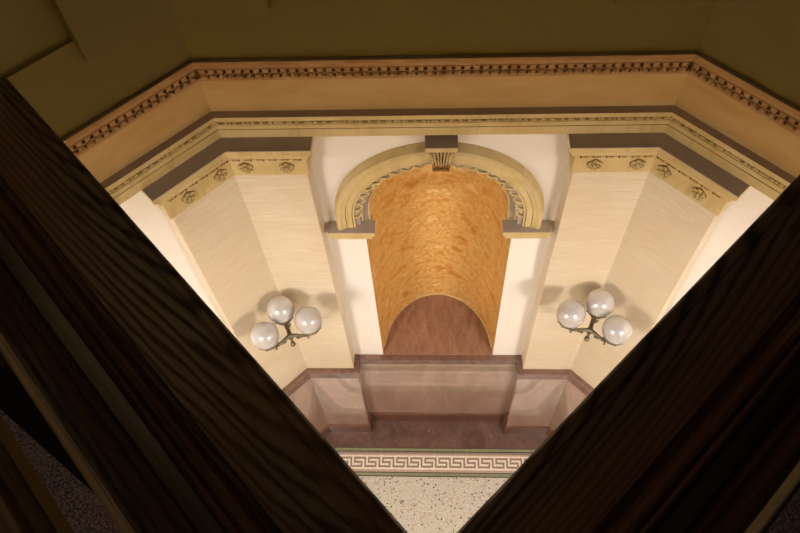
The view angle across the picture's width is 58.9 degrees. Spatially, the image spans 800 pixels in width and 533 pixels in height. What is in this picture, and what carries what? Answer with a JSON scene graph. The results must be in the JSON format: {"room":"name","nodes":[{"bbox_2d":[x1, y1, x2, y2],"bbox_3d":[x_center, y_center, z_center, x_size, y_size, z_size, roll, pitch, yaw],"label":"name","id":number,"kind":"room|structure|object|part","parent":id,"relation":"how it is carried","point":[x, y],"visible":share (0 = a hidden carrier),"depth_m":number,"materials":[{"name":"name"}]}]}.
{"room":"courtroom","nodes":[
{"label":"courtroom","id":0,"kind":"room"},
{"bbox_2d":[119,191,225,325],"bbox_3d":[-1.966,-0.162,3.438,2.651,9.180,0.300,-40,64,-20],"label":"wall","id":1,"kind":"structure","parent":0,"point":[147,216],"depth_m":4.08,"materials":[{"name":"white paint"}]},
{"bbox_2d":[51,0,270,63],"bbox_3d":[-1.049,-2.077,1.433,0.893,3.786,0.345,-19,59,-9],"label":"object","id":2,"kind":"structure","parent":1,"relation":"attached to","point":[97,28],"depth_m":2.88,"materials":[{"name":"green paint"}]},
{"bbox_2d":[325,420,547,532],"bbox_3d":[0.330,4.077,6.054,6.280,0.062,6.280,0,58,3],"label":"floor","id":3,"kind":"structure","parent":0,"point":[431,476],"depth_m":7.29,"materials":[{"name":"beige stone"}]},
{"bbox_2d":[141,137,372,437],"bbox_3d":[-0.830,0.569,5.625,0.988,4.482,0.391,-19,59,-9],"label":"pilaster","id":4,"kind":"object","parent":3,"relation":"on","point":[246,213],"visible":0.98,"depth_m":4.51,"materials":[{"name":"stone"}]},
{"bbox_3d":[-0.899,-0.511,3.785,0.744,0.014,0.161,-19,59,-9],"label":"bead moulding","id":5,"kind":"part","parent":4,"relation":"part of","materials":[{"name":"beige paint"}]},
{"bbox_2d":[250,296,321,351],"bbox_3d":[-0.817,0.399,5.054,0.506,0.469,0.438,-19,59,-9],"label":"wall sconce","id":6,"kind":"object","parent":4,"relation":"attached to","point":[264,336],"visible":1,"depth_m":4.85,"materials":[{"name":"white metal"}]},
{"bbox_3d":[-0.924,0.473,4.851,0.194,0.194,0.194,-19,59,-9],"label":"globe","id":7,"kind":"part","parent":6,"relation":"part of","materials":[{"name":"white glass"}]},
{"bbox_3d":[-0.834,0.302,4.953,0.194,0.194,0.194,-19,59,-9],"label":"globe","id":8,"kind":"part","parent":6,"relation":"part of","materials":[{"name":"white glass"}]},
{"bbox_3d":[-0.861,0.525,5.034,0.074,0.141,0.181,37,67,23],"label":"arm","id":9,"kind":"part","parent":6,"relation":"part of","materials":[{"name":"brown metal"}]},
{"bbox_3d":[-0.800,0.436,5.088,0.056,0.140,0.129,-19,59,-9],"label":"arm","id":10,"kind":"part","parent":6,"relation":"part of","materials":[{"name":"brown metal"}]},
{"bbox_3d":[-0.824,0.433,5.164,0.050,0.118,0.332,-19,59,-9],"label":"stem","id":11,"kind":"part","parent":6,"relation":"part of","materials":[{"name":"brown metal"}]},
{"bbox_3d":[-0.701,0.481,5.053,0.181,0.141,0.074,-13,58,-5],"label":"arm","id":12,"kind":"part","parent":6,"relation":"part of","materials":[{"name":"brown metal"}]},
{"bbox_3d":[-0.633,0.371,4.900,0.194,0.194,0.194,-19,59,-9],"label":"globe","id":13,"kind":"part","parent":6,"relation":"part of","materials":[{"name":"white glass"}]},
{"bbox_3d":[-0.802,0.958,6.273,0.949,0.150,0.363,-19,59,-9],"label":"cap moulding","id":14,"kind":"part","parent":4,"relation":"part of","materials":[{"name":"purple stone"}]},
{"bbox_2d":[503,133,750,436],"bbox_3d":[1.427,0.564,5.515,0.988,4.482,0.391,20,61,14],"label":"pilaster","id":15,"kind":"object","parent":3,"relation":"on","point":[635,212],"visible":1,"depth_m":4.37,"materials":[{"name":"stone"}]},
{"bbox_3d":[1.465,0.953,6.162,0.949,0.150,0.363,20,61,14],"label":"cap moulding","id":16,"kind":"part","parent":15,"relation":"part of","materials":[{"name":"purple stone"}]},
{"bbox_2d":[556,289,632,346],"bbox_3d":[1.342,0.344,4.881,0.506,0.469,0.438,19,61,14],"label":"wall sconce","id":17,"kind":"object","parent":15,"relation":"attached to","point":[617,330],"visible":1,"depth_m":4.69,"materials":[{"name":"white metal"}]},
{"bbox_3d":[1.145,0.316,4.746,0.194,0.194,0.194,19,61,14],"label":"globe","id":18,"kind":"part","parent":17,"relation":"part of","materials":[{"name":"white glass"}]},
{"bbox_3d":[1.227,0.426,4.891,0.181,0.141,0.074,13,60,11],"label":"arm","id":19,"kind":"part","parent":17,"relation":"part of","materials":[{"name":"brown metal"}]},
{"bbox_3d":[1.360,0.378,4.990,0.050,0.118,0.332,19,61,14],"label":"stem","id":20,"kind":"part","parent":17,"relation":"part of","materials":[{"name":"brown metal"}]},
{"bbox_3d":[1.346,0.386,4.912,0.056,0.140,0.129,19,61,14],"label":"arm","id":21,"kind":"part","parent":17,"relation":"part of","materials":[{"name":"brown metal"}]},
{"bbox_3d":[1.385,0.469,4.857,0.074,0.141,0.181,-36,63,-18],"label":"arm","id":22,"kind":"part","parent":17,"relation":"part of","materials":[{"name":"brown metal"}]},
{"bbox_3d":[1.349,0.246,4.779,0.194,0.194,0.194,19,61,14],"label":"globe","id":23,"kind":"part","parent":17,"relation":"part of","materials":[{"name":"white glass"}]},
{"bbox_3d":[1.429,0.417,4.668,0.194,0.194,0.194,19,61,14],"label":"globe","id":24,"kind":"part","parent":17,"relation":"part of","materials":[{"name":"white glass"}]},
{"bbox_3d":[1.311,-0.516,3.677,0.744,0.014,0.161,20,61,14],"label":"bead moulding","id":25,"kind":"part","parent":15,"relation":"part of","materials":[{"name":"beige paint"}]},
{"bbox_2d":[311,134,568,354],"bbox_3d":[0.220,-1.307,4.043,2.651,9.180,1.200,0,58,3],"label":"wall","id":26,"kind":"structure","parent":0,"point":[546,156],"depth_m":4.74,"materials":[{"name":"white paint"}]},
{"bbox_2d":[0,0,799,138],"bbox_3d":[0.028,0.321,0.046,5.824,4.068,5.824,0,58,3],"label":"ceiling","id":27,"kind":"structure","parent":26,"relation":"attached to","point":[39,57],"depth_m":3.06,"materials":[{"name":"green paint"}]},
{"bbox_2d":[61,51,799,204],"bbox_3d":[0.126,1.541,1.998,5.800,0.552,5.800,0,58,3],"label":"entablature","id":28,"kind":"object","parent":26,"relation":"attached to","point":[740,126],"visible":0.83,"depth_m":3.47,"materials":[{"name":"beige paint"}]},
{"bbox_3d":[0.116,1.418,1.801,5.800,0.085,5.800,0,58,3],"label":"crown moulding","id":29,"kind":"part","parent":28,"relation":"part of","materials":[{"name":"beige paint"}]},
{"bbox_3d":[0.120,1.464,1.874,5.800,0.103,5.800,0,58,3],"label":"dentil moulding","id":30,"kind":"part","parent":28,"relation":"part of","materials":[{"name":"beige paint"}]},
{"bbox_3d":[0.176,-0.051,3.186,5.595,0.017,1.649,0,58,3],"label":"bead moulding","id":31,"kind":"part","parent":28,"relation":"part of","materials":[{"name":"beige paint"}]},
{"bbox_3d":[0.135,1.647,2.167,5.800,0.155,5.800,0,58,3],"label":"architrave","id":32,"kind":"part","parent":28,"relation":"part of","materials":[{"name":"beige paint"}]},
{"bbox_2d":[357,355,518,421],"bbox_3d":[0.364,1.212,6.888,1.414,1.560,0.050,0,58,3],"label":"wainscot","id":33,"kind":"structure","parent":26,"relation":"attached to","point":[397,387],"depth_m":6.77,"materials":[{"name":"pink stone"}]},
{"bbox_3d":[0.334,0.830,6.278,1.414,0.120,0.050,0,58,3],"label":"cap moulding","id":34,"kind":"part","parent":33,"relation":"part of","materials":[{"name":"purple stone"}]},
{"bbox_3d":[0.394,1.571,7.468,1.414,0.194,0.046,0,58,3],"label":"moulding","id":35,"kind":"part","parent":33,"relation":"part of","materials":[{"name":"red stone"}]},
{"bbox_2d":[362,165,515,354],"bbox_3d":[0.285,-0.153,5.337,0.960,2.664,0.616,0,58,3],"label":"arched niche","id":36,"kind":"object","parent":26,"relation":"attached to","point":[438,252],"visible":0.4,"depth_m":5.77,"materials":[{"name":"orange stone"}]},
{"bbox_3d":[0.341,0.532,6.433,0.960,0.077,0.614,0,58,3],"label":"sill","id":37,"kind":"part","parent":36,"relation":"part of","materials":[{"name":"stone"}]},
{"bbox_2d":[328,135,550,238],"bbox_3d":[0.228,-0.454,4.170,1.411,0.968,0.220,0,58,3],"label":"arch surround","id":38,"kind":"object","parent":26,"relation":"attached to","point":[517,182],"visible":1,"depth_m":4.11,"materials":[{"name":"beige paint"}]},
{"bbox_2d":[662,187,773,317],"bbox_3d":[2.342,-0.172,3.227,0.300,9.180,2.651,-40,64,-20],"label":"wall","id":39,"kind":"structure","parent":0,"point":[742,213],"depth_m":3.90,"materials":[{"name":"white paint"}]},
{"bbox_2d":[614,0,799,47],"bbox_3d":[1.225,-2.082,1.322,0.893,3.786,0.345,20,61,14],"label":"trim","id":40,"kind":"structure","parent":39,"relation":"attached to","point":[781,18],"depth_m":2.79,"materials":[{"name":"green paint"}]},
{"bbox_3d":[0.081,1.896,1.057,5.800,0.180,4.200,0,58,3],"label":"floor","id":41,"kind":"structure","parent":0,"visible":0},
{"bbox_2d":[0,77,407,532],"bbox_3d":[-1.183,0.123,1.607,3.002,0.872,0.911,17,60,13],"label":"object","id":42,"kind":"object","parent":41,"relation":"on","point":[243,454],"visible":0.87,"depth_m":1.07,"materials":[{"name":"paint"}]},
{"bbox_2d":[0,414,74,532],"bbox_3d":[-1.216,-0.119,0.970,2.940,0.521,0.719,18,61,13],"label":"handrail","id":43,"kind":"object","parent":42,"relation":"on","point":[27,505],"visible":1,"depth_m":0.46,"materials":[{"name":"brown wood"}]},
{"bbox_2d":[0,243,212,532],"bbox_3d":[-1.222,-0.172,1.026,2.898,0.482,0.611,17,60,13],"label":"guard","id":44,"kind":"object","parent":42,"relation":"on","point":[135,489],"visible":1,"depth_m":0.68,"materials":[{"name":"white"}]},
{"bbox_3d":[-0.408,0.162,1.062,0.043,0.056,1.354,-39,64,-19],"label":"ridge moulding","id":45,"kind":"part","parent":42,"relation":"part of","materials":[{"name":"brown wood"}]},
{"bbox_2d":[0,370,799,532],"bbox_3d":[0.074,1.955,0.908,5.776,0.010,3.918,0,58,3],"label":"carpet","id":46,"kind":"object","parent":41,"relation":"on","point":[84,512],"visible":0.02,"depth_m":1.80,"materials":[{"name":"brown carpet"}]},
{"bbox_2d":[0,371,94,493],"bbox_3d":[-0.661,0.536,1.821,1.283,0.010,0.213,31,64,20],"label":"floor mat","id":47,"kind":"object","parent":46,"relation":"on","point":[15,401],"visible":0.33,"depth_m":1.91,"materials":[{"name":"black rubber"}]},
{"bbox_2d":[457,175,799,532],"bbox_3d":[1.356,0.130,1.475,3.057,0.872,0.900,-17,59,-7],"label":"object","id":48,"kind":"object","parent":41,"relation":"on","point":[637,452],"visible":0.94,"depth_m":0.99,"materials":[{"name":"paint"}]},
{"bbox_3d":[0.507,0.169,1.012,1.355,0.056,0.043,-40,64,-20],"label":"ridge moulding","id":49,"kind":"part","parent":48,"relation":"part of","materials":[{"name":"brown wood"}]},
{"bbox_2d":[669,373,799,532],"bbox_3d":[1.338,-0.165,0.894,2.955,0.482,0.600,-16,59,-7],"label":"guard","id":50,"kind":"object","parent":48,"relation":"on","point":[763,471],"visible":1,"depth_m":0.65,"materials":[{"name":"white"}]}
]}

